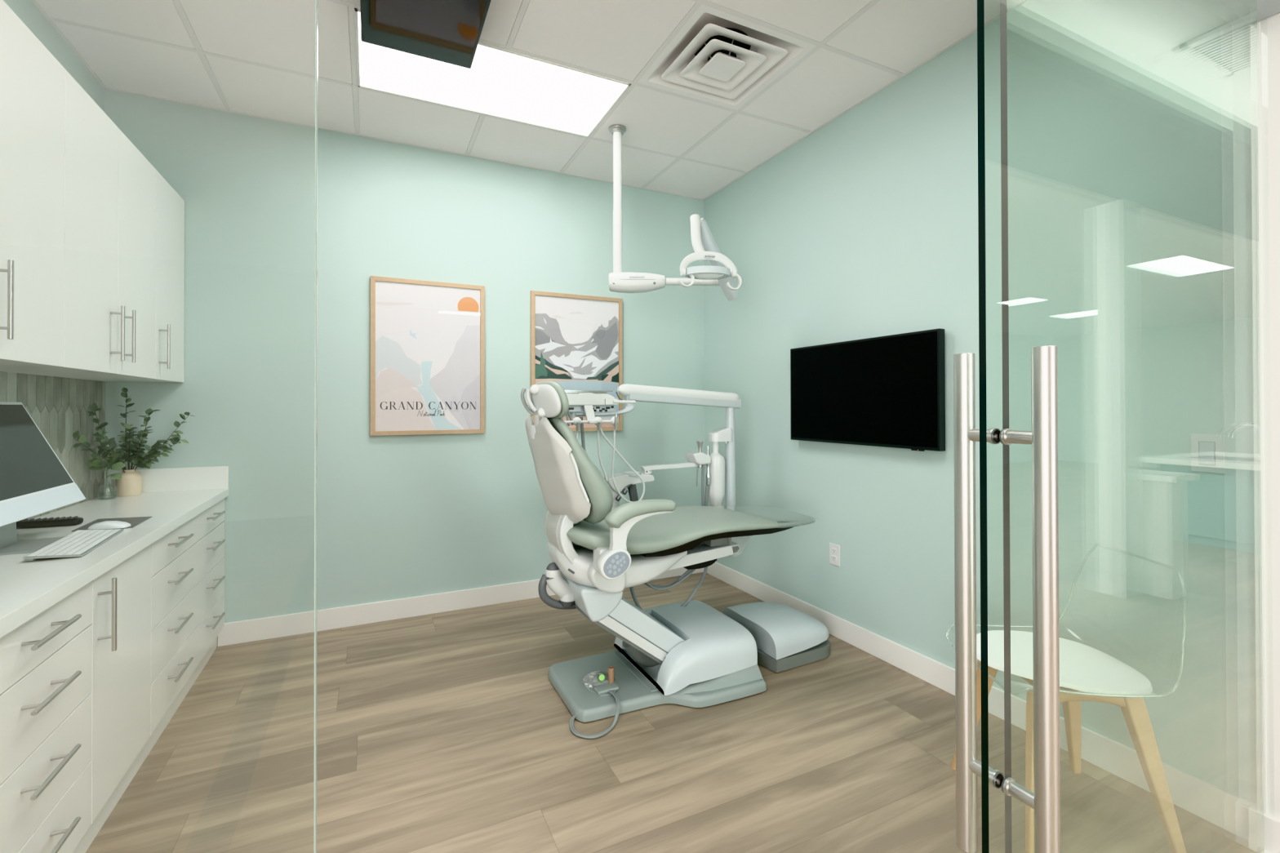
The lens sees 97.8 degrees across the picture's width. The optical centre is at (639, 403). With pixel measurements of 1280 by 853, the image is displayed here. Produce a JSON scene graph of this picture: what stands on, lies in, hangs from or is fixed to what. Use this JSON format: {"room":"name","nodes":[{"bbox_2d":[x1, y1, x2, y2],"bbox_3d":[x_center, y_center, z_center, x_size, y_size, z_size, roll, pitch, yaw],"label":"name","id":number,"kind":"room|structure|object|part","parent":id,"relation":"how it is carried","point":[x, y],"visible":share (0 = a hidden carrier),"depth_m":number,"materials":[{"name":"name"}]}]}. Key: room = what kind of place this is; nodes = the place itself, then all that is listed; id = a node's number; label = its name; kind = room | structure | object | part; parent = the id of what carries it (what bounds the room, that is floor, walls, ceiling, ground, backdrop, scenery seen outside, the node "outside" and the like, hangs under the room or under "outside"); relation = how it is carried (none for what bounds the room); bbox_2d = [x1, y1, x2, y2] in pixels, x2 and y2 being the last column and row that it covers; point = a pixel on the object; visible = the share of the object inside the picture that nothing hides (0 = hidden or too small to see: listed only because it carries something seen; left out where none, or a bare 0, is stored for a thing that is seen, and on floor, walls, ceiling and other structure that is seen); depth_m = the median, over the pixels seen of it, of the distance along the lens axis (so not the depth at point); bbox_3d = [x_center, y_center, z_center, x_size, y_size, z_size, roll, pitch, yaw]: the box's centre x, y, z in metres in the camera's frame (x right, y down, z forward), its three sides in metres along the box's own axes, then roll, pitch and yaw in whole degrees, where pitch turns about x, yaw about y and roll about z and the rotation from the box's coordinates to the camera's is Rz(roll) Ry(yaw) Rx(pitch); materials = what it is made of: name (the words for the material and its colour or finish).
{"room":"dental clinic","nodes":[
{"label":"dental clinic","id":0,"kind":"room"},
{"bbox_2d":[0,0,105,519],"bbox_3d":[-2.018,-0.234,1.362,0.108,3.000,3.004,0,0,-26],"label":"wall","id":1,"kind":"structure","parent":0,"point":[60,407],"depth_m":2.38,"materials":[{"name":"tile"}]},
{"bbox_2d":[0,0,65,367],"bbox_3d":[-1.749,-0.584,1.322,0.355,0.938,0.813,0,0,-26],"label":"upper cabinet","id":2,"kind":"object","parent":1,"relation":"attached to","point":[33,81],"visible":1,"depth_m":1.57,"materials":[{"name":"laminate"}]},
{"bbox_3d":[-1.622,-0.264,1.420,0.042,0.203,0.011,0,0,-26],"label":"handle","id":3,"kind":"part","parent":2,"relation":"part of","materials":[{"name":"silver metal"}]},
{"bbox_2d":[0,69,155,378],"bbox_3d":[-2.106,-0.579,2.061,0.355,0.938,0.823,0,0,-26],"label":"upper cabinet","id":4,"kind":"object","parent":1,"relation":"attached to","point":[109,294],"visible":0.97,"depth_m":2.01,"materials":[{"name":"laminate"}]},
{"bbox_3d":[-1.900,-0.580,1.929,0.018,0.937,0.407,0,0,-26],"label":"door","id":5,"kind":"part","parent":4,"relation":"part of","materials":[{"name":"laminate"}]},
{"bbox_3d":[-1.935,-0.260,2.066,0.042,0.203,0.011,0,0,-26],"label":"handle","id":6,"kind":"part","parent":4,"relation":"part of","materials":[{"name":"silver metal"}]},
{"bbox_3d":[-1.981,-0.259,2.162,0.042,0.203,0.011,0,0,-26],"label":"handle","id":7,"kind":"part","parent":4,"relation":"part of","materials":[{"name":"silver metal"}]},
{"bbox_3d":[-2.079,-0.577,2.300,0.018,0.937,0.414,0,0,-26],"label":"door","id":8,"kind":"part","parent":4,"relation":"part of","materials":[{"name":"laminate"}]},
{"bbox_2d":[64,169,184,382],"bbox_3d":[-2.377,-0.575,2.623,0.355,0.938,0.421,0,0,-26],"label":"upper cabinet","id":9,"kind":"object","parent":1,"relation":"attached to","point":[170,206],"visible":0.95,"depth_m":2.66,"materials":[{"name":"laminate"}]},
{"bbox_3d":[-2.162,-0.257,2.536,0.042,0.203,0.011,0,0,-26],"label":"handle","id":10,"kind":"part","parent":9,"relation":"part of","materials":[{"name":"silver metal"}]},
{"bbox_3d":[-2.262,-0.574,2.678,0.018,0.937,0.420,0,0,-26],"label":"door","id":11,"kind":"part","parent":9,"relation":"part of","materials":[{"name":"laminate"}]},
{"bbox_2d":[314,0,318,852],"bbox_3d":[-0.321,0.082,0.553,0.002,2.310,0.013,0,0,-26],"label":"trim","id":12,"kind":"structure","parent":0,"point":[316,1],"depth_m":0.55,"materials":[{"name":"clear glass"}]},
{"bbox_2d":[104,88,704,622],"bbox_3d":[-1.092,-0.223,3.532,3.663,3.000,0.100,0,0,-26],"label":"wall","id":13,"kind":"structure","parent":0,"point":[399,517],"depth_m":3.22,"materials":[{"name":"green paint"}]},
{"bbox_2d":[370,275,484,435],"bbox_3d":[-1.272,-0.273,3.375,0.647,0.927,0.025,0,0,-26],"label":"framed poster","id":14,"kind":"object","parent":13,"relation":"attached to","point":[428,337],"visible":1,"depth_m":3.36,"materials":[{"name":"paper"}]},
{"bbox_2d":[217,567,704,646],"bbox_3d":[-0.858,1.218,3.573,3.003,0.117,0.013,0,0,-26],"label":"baseboard","id":15,"kind":"structure","parent":13,"relation":"attached to","point":[284,625],"depth_m":3.25,"materials":[{"name":"white paint"}]},
{"bbox_2d":[530,290,622,431],"bbox_3d":[-0.420,-0.271,3.787,0.651,0.927,0.025,0,0,-26],"label":"framed poster","id":16,"kind":"object","parent":13,"relation":"attached to","point":[576,340],"visible":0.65,"depth_m":3.79,"materials":[{"name":"multicoloured paper"}]},
{"bbox_2d":[36,0,1019,198],"bbox_3d":[-0.435,-1.566,2.174,3.447,0.020,2.918,0,0,-26],"label":"ceiling","id":17,"kind":"structure","parent":0,"point":[615,37],"depth_m":2.55,"materials":[{"name":"tile"}]},
{"bbox_2d":[360,0,491,68],"bbox_3d":[-0.778,-1.521,2.029,0.433,0.095,0.752,0,0,-26],"label":"screen","id":18,"kind":"object","parent":17,"relation":"attached to","point":[446,31],"visible":1,"depth_m":2.18,"materials":[{"name":"black glass"}]},
{"bbox_2d":[354,8,631,137],"bbox_3d":[-0.711,-1.560,2.719,1.199,0.026,0.590,0,0,-26],"label":"recessed light","id":19,"kind":"object","parent":17,"relation":"in","point":[500,82],"visible":0.77,"depth_m":2.72,"materials":[{"name":"white paint"}]},
{"bbox_2d":[31,0,1026,199],"bbox_3d":[-0.423,-1.565,2.149,3.463,0.023,2.991,0,0,-26],"label":"ceiling grid","id":20,"kind":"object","parent":17,"relation":"attached to","point":[351,5],"depth_m":2.60,"materials":[{"name":"white metal"}]},
{"bbox_2d":[608,124,742,301],"bbox_3d":[0.184,-1.057,2.963,0.730,0.990,0.468,0,0,2],"label":"light","id":21,"kind":"object","parent":17,"relation":"attached to","point":[722,272],"visible":1,"depth_m":3.09,"materials":[{"name":"white plastic"}]},
{"bbox_3d":[-0.017,-0.700,3.090,0.085,0.012,0.006,0,0,-1],"label":"label plate","id":22,"kind":"part","parent":21,"relation":"part of","materials":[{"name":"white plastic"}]},
{"bbox_3d":[0.228,-0.610,2.755,0.080,0.076,0.038,0,0,-19],"label":"hook handle","id":23,"kind":"part","parent":21,"relation":"part of","materials":[{"name":"white plastic"}]},
{"bbox_3d":[0.303,-0.683,3.144,0.376,0.046,0.041,0,0,0],"label":"swing arm","id":24,"kind":"part","parent":21,"relation":"part of","materials":[{"name":"white plastic"}]},
{"bbox_3d":[0.423,-0.770,3.027,0.082,0.395,0.359,0,0,40],"label":"spring arm","id":25,"kind":"part","parent":21,"relation":"part of","materials":[{"name":"white plastic"}]},
{"bbox_3d":[0.468,-0.610,2.791,0.078,0.094,0.047,0,0,-26],"label":"hook handle","id":26,"kind":"part","parent":21,"relation":"part of","materials":[{"name":"white plastic"}]},
{"bbox_2d":[637,4,816,110],"bbox_3d":[0.378,-1.629,2.568,0.586,0.184,0.586,0,0,-26],"label":"ceiling vent","id":27,"kind":"object","parent":17,"relation":"in","point":[717,57],"visible":1,"depth_m":2.54,"materials":[{"name":"metal"}]},
{"bbox_3d":[0.378,-1.548,2.567,0.160,0.023,0.160,0,0,-26],"label":"plate","id":28,"kind":"part","parent":27,"relation":"part of","materials":[{"name":"white metal"}]},
{"bbox_2d":[85,572,1257,852],"bbox_3d":[5.045,1.279,1.049,18.400,0.060,9.920,0,0,-26],"label":"floor","id":29,"kind":"structure","parent":0,"point":[448,731],"depth_m":1.96,"materials":[{"name":"brown wood"}]},
{"bbox_2d":[0,581,92,852],"bbox_3d":[-1.508,0.872,1.030,0.518,0.782,0.918,0,0,-26],"label":"base cabinet","id":30,"kind":"object","parent":29,"relation":"on","point":[46,662],"visible":0.97,"depth_m":1.32,"materials":[{"name":"laminate"}]},
{"bbox_3d":[-1.319,0.888,1.121,0.018,0.183,0.915,0,0,-26],"label":"drawer","id":31,"kind":"part","parent":30,"relation":"part of","materials":[{"name":"laminate"}]},
{"bbox_3d":[-1.320,0.545,1.123,0.018,0.120,0.915,0,0,-26],"label":"drawer","id":32,"kind":"part","parent":30,"relation":"part of","materials":[{"name":"laminate"}]},
{"bbox_3d":[-1.320,0.701,1.123,0.018,0.185,0.915,0,0,-26],"label":"drawer","id":33,"kind":"part","parent":30,"relation":"part of","materials":[{"name":"laminate"}]},
{"bbox_3d":[-1.370,0.855,1.293,0.042,0.011,0.206,0,0,-26],"label":"handle","id":34,"kind":"part","parent":30,"relation":"part of","materials":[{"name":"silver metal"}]},
{"bbox_3d":[-1.371,0.532,1.294,0.042,0.011,0.206,0,0,-26],"label":"handle","id":35,"kind":"part","parent":30,"relation":"part of","materials":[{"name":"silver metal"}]},
{"bbox_3d":[-1.370,0.673,1.294,0.042,0.011,0.206,0,0,-26],"label":"handle","id":36,"kind":"part","parent":30,"relation":"part of","materials":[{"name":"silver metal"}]},
{"bbox_3d":[-1.319,1.070,1.120,0.018,0.176,0.915,0,0,-26],"label":"drawer","id":37,"kind":"part","parent":30,"relation":"part of","materials":[{"name":"laminate"}]},
{"bbox_3d":[-1.370,1.036,1.292,0.042,0.011,0.206,0,0,-26],"label":"handle","id":38,"kind":"part","parent":30,"relation":"part of","materials":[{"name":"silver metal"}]},
{"bbox_2d":[0,488,228,638],"bbox_3d":[-1.856,0.462,1.723,0.496,0.040,2.484,0,0,-26],"label":"countertop","id":39,"kind":"structure","parent":30,"relation":"on","point":[28,588],"depth_m":1.71,"materials":[{"name":"white stone"}]},
{"bbox_2d":[0,401,85,555],"bbox_3d":[-1.915,0.218,1.693,0.187,0.446,0.547,0,0,-26],"label":"desktop computer","id":40,"kind":"object","parent":39,"relation":"on","point":[33,480],"visible":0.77,"depth_m":1.76,"materials":[{"name":"silver metal"}]},
{"bbox_2d":[16,515,83,528],"bbox_3d":[-2.138,0.429,2.002,0.210,0.030,0.046,0,0,-20],"label":"remote control","id":41,"kind":"object","parent":39,"relation":"on","point":[68,521],"visible":0.77,"depth_m":1.99,"materials":[{"name":"black plastic"}]},
{"bbox_2d":[22,528,124,560],"bbox_3d":[-1.740,0.432,1.731,0.120,0.015,0.390,0,0,-30],"label":"keyboard","id":42,"kind":"object","parent":39,"relation":"on","point":[78,543],"visible":1,"depth_m":1.69,"materials":[{"name":"plastic"}]},
{"bbox_2d":[97,479,117,499],"bbox_3d":[-2.491,0.400,2.611,0.068,0.096,0.068,0,0,-26],"label":"glass bottle","id":43,"kind":"object","parent":39,"relation":"on","point":[103,498],"visible":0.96,"depth_m":2.60,"materials":[{"name":"glass"}]},
{"bbox_2d":[86,453,125,496],"bbox_3d":[-2.475,0.334,2.586,0.143,0.205,0.066,0,0,-26],"label":"leaf cutting","id":44,"kind":"object","parent":43,"relation":"in","point":[95,464],"visible":0.94,"depth_m":2.60,"materials":[{"name":"green plant"}]},
{"bbox_3d":[-2.480,0.347,2.593,0.070,0.180,0.049,0,0,-17],"label":"stem","id":45,"kind":"part","parent":44,"relation":"part of","materials":[{"name":"green plant"}]},
{"bbox_2d":[71,516,151,531],"bbox_3d":[-1.931,0.442,2.052,0.177,0.003,0.249,0,0,-26],"label":"mouse pad","id":46,"kind":"object","parent":39,"relation":"on","point":[134,522],"visible":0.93,"depth_m":2.08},
{"bbox_2d":[87,520,131,529],"bbox_3d":[-1.869,0.427,1.966,0.112,0.023,0.058,0,0,-14],"label":"computer mouse","id":47,"kind":"object","parent":46,"relation":"on","point":[107,524],"visible":1,"depth_m":1.95,"materials":[{"name":"white plastic"}]},
{"bbox_2d":[115,468,142,496],"bbox_3d":[-2.486,0.386,2.715,0.095,0.126,0.095,0,0,-26],"label":"ceramic vase","id":48,"kind":"object","parent":39,"relation":"on","point":[130,484],"visible":0.92,"depth_m":2.69,"materials":[{"name":"beige ceramic"}]},
{"bbox_2d":[72,387,194,472],"bbox_3d":[-2.420,0.158,2.643,0.229,0.462,0.449,0,0,28],"label":"branches","id":49,"kind":"object","parent":48,"relation":"in","point":[139,458],"visible":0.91,"depth_m":2.67,"materials":[{"name":"green plant"}]},
{"bbox_2d":[103,466,229,495],"bbox_3d":[-2.392,0.390,2.833,0.496,0.118,0.019,0,0,-26],"label":"stone upstand","id":50,"kind":"object","parent":39,"relation":"on","point":[191,478],"visible":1,"depth_m":2.84,"materials":[{"name":"white stone"}]},
{"bbox_2d":[76,544,151,852],"bbox_3d":[-1.807,0.876,1.651,0.518,0.782,0.459,0,0,-26],"label":"base cabinet","id":51,"kind":"object","parent":29,"relation":"on","point":[121,692],"visible":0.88,"depth_m":1.70,"materials":[{"name":"laminate"}]},
{"bbox_3d":[-1.508,0.601,1.580,0.042,0.206,0.011,0,0,-26],"label":"handle","id":52,"kind":"part","parent":51,"relation":"part of","materials":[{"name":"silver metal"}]},
{"bbox_2d":[139,497,225,767],"bbox_3d":[-2.145,0.881,2.350,0.518,0.782,1.096,0,0,-26],"label":"base cabinet","id":53,"kind":"object","parent":29,"relation":"on","point":[188,576],"visible":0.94,"depth_m":2.28,"materials":[{"name":"laminate"}]},
{"bbox_3d":[-1.798,0.861,2.180,0.042,0.011,0.206,0,0,-26],"label":"handle","id":54,"kind":"part","parent":53,"relation":"part of","materials":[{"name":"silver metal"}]},
{"bbox_3d":[-1.798,1.042,2.179,0.042,0.011,0.206,0,0,-26],"label":"handle","id":55,"kind":"part","parent":53,"relation":"part of","materials":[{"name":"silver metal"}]},
{"bbox_3d":[-1.799,0.538,2.182,0.042,0.011,0.206,0,0,-26],"label":"handle","id":56,"kind":"part","parent":53,"relation":"part of","materials":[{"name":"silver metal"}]},
{"bbox_3d":[-1.799,0.679,2.181,0.042,0.011,0.206,0,0,-26],"label":"handle","id":57,"kind":"part","parent":53,"relation":"part of","materials":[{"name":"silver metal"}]},
{"bbox_3d":[-1.956,1.079,2.440,0.018,0.176,1.092,0,0,-26],"label":"drawer","id":58,"kind":"part","parent":53,"relation":"part of","materials":[{"name":"laminate"}]},
{"bbox_3d":[-1.957,0.710,2.442,0.018,0.185,1.092,0,0,-26],"label":"drawer","id":59,"kind":"part","parent":53,"relation":"part of","materials":[{"name":"laminate"}]},
{"bbox_3d":[-1.957,0.897,2.441,0.018,0.183,1.092,0,0,-26],"label":"drawer","id":60,"kind":"part","parent":53,"relation":"part of","materials":[{"name":"laminate"}]},
{"bbox_3d":[-1.957,0.554,2.443,0.018,0.120,1.092,0,0,-26],"label":"drawer","id":61,"kind":"part","parent":53,"relation":"part of","materials":[{"name":"laminate"}]},
{"bbox_3d":[-2.039,0.542,2.680,0.042,0.011,0.206,0,0,-26],"label":"handle","id":62,"kind":"part","parent":53,"relation":"part of","materials":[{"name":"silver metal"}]},
{"bbox_3d":[-2.039,0.683,2.679,0.042,0.011,0.206,0,0,-26],"label":"handle","id":63,"kind":"part","parent":53,"relation":"part of","materials":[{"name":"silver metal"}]},
{"bbox_3d":[-2.039,0.865,2.678,0.042,0.011,0.206,0,0,-26],"label":"handle","id":64,"kind":"part","parent":53,"relation":"part of","materials":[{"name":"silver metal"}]},
{"bbox_3d":[-2.038,1.046,2.676,0.042,0.011,0.206,0,0,-26],"label":"handle","id":65,"kind":"part","parent":53,"relation":"part of","materials":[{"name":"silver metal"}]},
{"bbox_2d":[520,381,816,722],"bbox_3d":[0.175,0.590,2.630,1.490,1.357,0.719,0,0,-26],"label":"dental chair","id":66,"kind":"object","parent":29,"relation":"on","point":[689,653],"visible":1,"depth_m":2.35,"materials":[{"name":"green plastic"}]},
{"bbox_3d":[-0.430,-0.054,2.269,0.038,0.039,0.090,0,0,-17],"label":"pivot knob","id":67,"kind":"part","parent":66,"relation":"part of","materials":[{"name":"white plastic"}]},
{"bbox_3d":[-0.399,0.038,2.267,0.038,0.039,0.090,0,0,-17],"label":"pivot knob","id":68,"kind":"part","parent":66,"relation":"part of","materials":[{"name":"white plastic"}]},
{"bbox_3d":[-0.336,0.568,2.368,0.091,0.230,0.155,0,0,-26],"label":"panel","id":69,"kind":"part","parent":66,"relation":"part of","materials":[{"name":"white plastic"}]},
{"bbox_3d":[-0.311,0.782,2.398,0.195,0.128,0.074,0,0,-26],"label":"swivel arm","id":70,"kind":"part","parent":66,"relation":"part of"},
{"bbox_2d":[547,417,613,524],"bbox_3d":[-0.292,0.276,2.411,0.258,0.446,0.507,0,0,-26],"label":"cushion","id":71,"kind":"object","parent":66,"relation":"on","point":[578,491],"depth_m":2.20,"materials":[{"name":"green leather"}]},
{"bbox_2d":[569,671,620,738],"bbox_3d":[-0.171,1.215,2.297,0.192,0.095,0.409,0,0,5],"label":"switch","id":72,"kind":"object","parent":66,"relation":"on","point":[597,683],"visible":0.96,"depth_m":2.34,"materials":[{"name":"grey plastic"}]},
{"bbox_2d":[584,677,618,696],"bbox_3d":[-0.163,1.210,2.412,0.142,0.023,0.190,0,0,-26],"label":"switch","id":73,"kind":"object","parent":72,"relation":"attached to","point":[598,686],"depth_m":2.37,"materials":[{"name":"grey plastic"}]},
{"bbox_2d":[608,666,613,683],"bbox_3d":[-0.124,1.170,2.399,0.027,0.065,0.027,0,0,-26],"label":"tube","id":74,"kind":"object","parent":72,"relation":"on","point":[611,669],"visible":1,"depth_m":2.39,"materials":[{"name":"brown plastic"}]},
{"bbox_3d":[-0.136,0.703,2.274,0.157,0.146,0.058,0,0,-26],"label":"panel","id":75,"kind":"part","parent":66,"relation":"part of","materials":[{"name":"white plastic"}]},
{"bbox_3d":[-0.116,0.696,2.493,0.580,0.191,0.408,0,0,-26],"label":"seat frame","id":76,"kind":"part","parent":66,"relation":"part of","materials":[{"name":"white plastic"}]},
{"bbox_2d":[525,383,741,505],"bbox_3d":[0.052,0.286,2.975,1.270,0.779,0.383,0,0,-21],"label":"dental delivery unit","id":77,"kind":"object","parent":66,"relation":"attached to","point":[581,402],"visible":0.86,"depth_m":3.03,"materials":[{"name":"white plastic"}]},
{"bbox_2d":[525,390,613,393],"bbox_3d":[-0.363,-0.056,2.879,0.400,0.018,0.240,0,0,-26],"label":"tray","id":78,"kind":"object","parent":77,"relation":"on","point":[566,391],"depth_m":2.80,"materials":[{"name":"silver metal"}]},
{"bbox_3d":[-0.250,0.092,2.766,0.275,0.012,0.012,0,0,-26],"label":"holder rail","id":79,"kind":"part","parent":77,"relation":"part of","materials":[{"name":"white plastic"}]},
{"bbox_3d":[-0.261,-0.043,2.807,0.120,0.020,0.002,0,0,-26],"label":"touch panel","id":80,"kind":"part","parent":77,"relation":"part of","materials":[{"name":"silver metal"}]},
{"bbox_3d":[-0.100,-0.006,2.875,0.171,0.030,0.030,0,0,-26],"label":"handle","id":81,"kind":"part","parent":77,"relation":"part of","materials":[{"name":"white plastic"}]},
{"bbox_3d":[0.237,-0.049,3.166,0.790,0.108,0.077,0,0,-26],"label":"boom arm","id":82,"kind":"part","parent":77,"relation":"part of","materials":[{"name":"white plastic"}]},
{"bbox_2d":[706,444,724,506],"bbox_3d":[0.442,0.426,3.259,0.111,0.368,0.111,0,0,-26],"label":"water bottle","id":83,"kind":"object","parent":77,"relation":"hanging from","point":[717,487],"visible":0.8,"depth_m":3.21,"materials":[{"name":"white plastic"}]},
{"bbox_3d":[0.536,0.342,3.310,0.100,0.660,0.100,0,0,-26],"label":"post","id":84,"kind":"part","parent":77,"relation":"part of","materials":[{"name":"white plastic"}]},
{"bbox_3d":[0.010,0.507,2.192,0.271,0.160,0.035,0,0,-26],"label":"armrest post","id":85,"kind":"part","parent":66,"relation":"part of","materials":[{"name":"white plastic"}]},
{"bbox_3d":[-0.025,0.970,2.526,0.501,0.405,0.336,0,0,-26],"label":"lift arm","id":86,"kind":"part","parent":66,"relation":"part of","materials":[{"name":"white plastic"}]},
{"bbox_2d":[603,440,711,511],"bbox_3d":[0.111,0.484,2.976,0.732,0.534,0.330,0,0,-26],"label":"assistant arm","id":87,"kind":"object","parent":66,"relation":"attached to","point":[628,479],"visible":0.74,"depth_m":3.06},
{"bbox_3d":[-0.142,0.552,2.981,0.100,0.240,0.100,0,0,-26],"label":"post","id":88,"kind":"part","parent":87,"relation":"part of","materials":[{"name":"white plastic"}]},
{"bbox_3d":[0.194,0.371,3.145,0.425,0.065,0.052,0,0,-26],"label":"swing arm","id":89,"kind":"part","parent":87,"relation":"part of","materials":[{"name":"white plastic"}]},
{"bbox_3d":[0.038,1.217,2.576,0.842,0.092,0.690,0,0,-26],"label":"plate","id":90,"kind":"part","parent":66,"relation":"part of","materials":[{"name":"grey plastic"}]},
{"bbox_2d":[545,506,815,555],"bbox_3d":[0.234,0.570,2.674,1.317,0.133,0.574,0,0,-26],"label":"seat cushion","id":91,"kind":"object","parent":66,"relation":"on","point":[682,530],"depth_m":2.46,"materials":[{"name":"green leather"}]},
{"bbox_3d":[0.303,0.607,2.707,0.860,0.072,0.516,0,0,-26],"label":"under plate","id":92,"kind":"part","parent":66,"relation":"part of","materials":[{"name":"black plastic"}]},
{"bbox_2d":[722,602,830,672],"bbox_3d":[0.712,1.165,2.896,0.438,0.200,0.448,0,0,-26],"label":"junction box","id":93,"kind":"object","parent":29,"relation":"on","point":[786,637],"visible":0.94,"depth_m":2.73,"materials":[{"name":"white plastic"}]},
{"bbox_2d":[945,546,1186,852],"bbox_3d":[1.296,0.865,1.723,0.505,0.793,0.481,0,0,3],"label":"chair","id":94,"kind":"object","parent":29,"relation":"on","point":[1086,673],"visible":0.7,"depth_m":1.60,"materials":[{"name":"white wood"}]},
{"bbox_3d":[1.130,1.048,1.880,0.153,0.428,0.058,0,0,41],"label":"leg","id":95,"kind":"part","parent":94,"relation":"part of","materials":[{"name":"brown wood"}]},
{"bbox_3d":[1.116,1.047,1.580,0.153,0.428,0.058,0,0,-36],"label":"leg","id":96,"kind":"part","parent":94,"relation":"part of","materials":[{"name":"brown wood"}]},
{"bbox_3d":[1.283,0.844,1.724,0.202,0.025,0.240,0,0,3],"label":"cross frame","id":97,"kind":"part","parent":94,"relation":"part of","materials":[{"name":"brown wood"}]},
{"bbox_3d":[1.450,1.048,1.865,0.153,0.428,0.058,0,0,-36],"label":"leg","id":98,"kind":"part","parent":94,"relation":"part of","materials":[{"name":"brown wood"}]},
{"bbox_3d":[1.277,0.850,1.602,0.271,0.054,0.041,0,0,3],"label":"rail","id":99,"kind":"part","parent":94,"relation":"part of","materials":[{"name":"brown wood"}]},
{"bbox_3d":[1.436,1.046,1.565,0.153,0.428,0.058,0,0,41],"label":"leg","id":100,"kind":"part","parent":94,"relation":"part of","materials":[{"name":"brown wood"}]},
{"bbox_2d":[703,0,1256,803],"bbox_3d":[1.172,-0.231,2.940,0.100,3.000,2.936,0,0,-26],"label":"wall","id":101,"kind":"structure","parent":0,"point":[1129,169],"depth_m":2.04,"materials":[{"name":"green paint"}]},
{"bbox_2d":[829,542,839,566],"bbox_3d":[1.061,0.827,3.044,0.009,0.115,0.074,0,0,-26],"label":"wall outlet","id":102,"kind":"object","parent":101,"relation":"attached to","point":[834,549],"visible":1,"depth_m":3.04,"materials":[{"name":"white plastic"}]},
{"bbox_2d":[831,555,836,561],"bbox_3d":[1.058,0.848,3.042,0.002,0.029,0.033,0,0,-26],"label":"receptacle","id":103,"kind":"object","parent":102,"relation":"attached to","point":[833,557],"depth_m":3.04,"materials":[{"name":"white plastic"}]},
{"bbox_2d":[831,547,836,554],"bbox_3d":[1.058,0.807,3.042,0.002,0.029,0.033,0,0,-26],"label":"receptacle","id":104,"kind":"object","parent":102,"relation":"attached to","point":[833,549],"depth_m":3.04,"materials":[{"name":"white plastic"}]},
{"bbox_2d":[790,328,945,451],"bbox_3d":[1.118,-0.052,2.864,0.060,0.540,0.956,0,0,-26],"label":"wall tv","id":105,"kind":"object","parent":101,"relation":"attached to","point":[886,391],"visible":1,"depth_m":2.74,"materials":[{"name":"black plastic"}]},
{"bbox_2d":[706,561,1279,852],"bbox_3d":[1.142,1.211,2.846,0.066,0.115,3.034,0,0,-26],"label":"baseboard","id":106,"kind":"structure","parent":101,"relation":"attached to","point":[1222,808],"depth_m":1.96,"materials":[{"name":"white paint"}]},
{"bbox_2d":[1191,433,1224,473],"bbox_3d":[1.715,0.152,1.687,0.010,0.116,0.076,0,0,-26],"label":"light switch","id":107,"kind":"object","parent":101,"relation":"attached to","point":[1207,451],"visible":1,"depth_m":1.68,"materials":[{"name":"white plastic"}]},
{"bbox_2d":[1249,12,1279,819],"bbox_3d":[1.983,-0.241,1.641,0.503,3.000,0.108,0,0,-26],"label":"wall","id":108,"kind":"structure","parent":0,"point":[1269,26],"depth_m":1.55,"materials":[{"name":"white paint"}]},
{"bbox_2d":[1000,0,1011,852],"bbox_3d":[1.212,0.069,1.293,1.182,2.340,0.012,0,0,-26],"label":"door frame","id":109,"kind":"structure","parent":108,"relation":"in","point":[1003,48],"depth_m":1.04,"materials":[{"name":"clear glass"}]},
{"bbox_2d":[1254,21,1271,852],"bbox_3d":[0.202,0.093,0.809,3.428,2.330,0.027,0,0,-26],"label":"trim","id":110,"kind":"structure","parent":108,"relation":"attached to","point":[1257,24],"depth_m":1.56,"materials":[{"name":"white paint"}]},
{"bbox_2d":[953,0,1060,852],"bbox_3d":[1.083,0.085,1.186,1.109,2.323,0.170,0,0,-26],"label":"door","id":111,"kind":"structure","parent":110,"relation":"attached to","point":[1045,801],"depth_m":0.95,"materials":[{"name":"clear glass"}]},
{"bbox_3d":[1.082,0.085,1.188,1.109,2.323,0.012,0,0,-26],"label":"glass pane","id":112,"kind":"part","parent":111,"relation":"part of","materials":[{"name":"clear glass"}]},
{"bbox_3d":[-1.048,-1.459,0.181,6.227,0.570,0.120,0,0,-26],"label":"wall","id":113,"kind":"structure","parent":0,"visible":0},
{"bbox_2d":[1216,0,1279,24],"bbox_3d":[0.209,-1.122,0.797,3.427,0.100,0.090,0,0,-26],"label":"trim","id":114,"kind":"structure","parent":113,"relation":"attached to","point":[1252,11],"depth_m":1.51,"materials":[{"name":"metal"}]}
]}

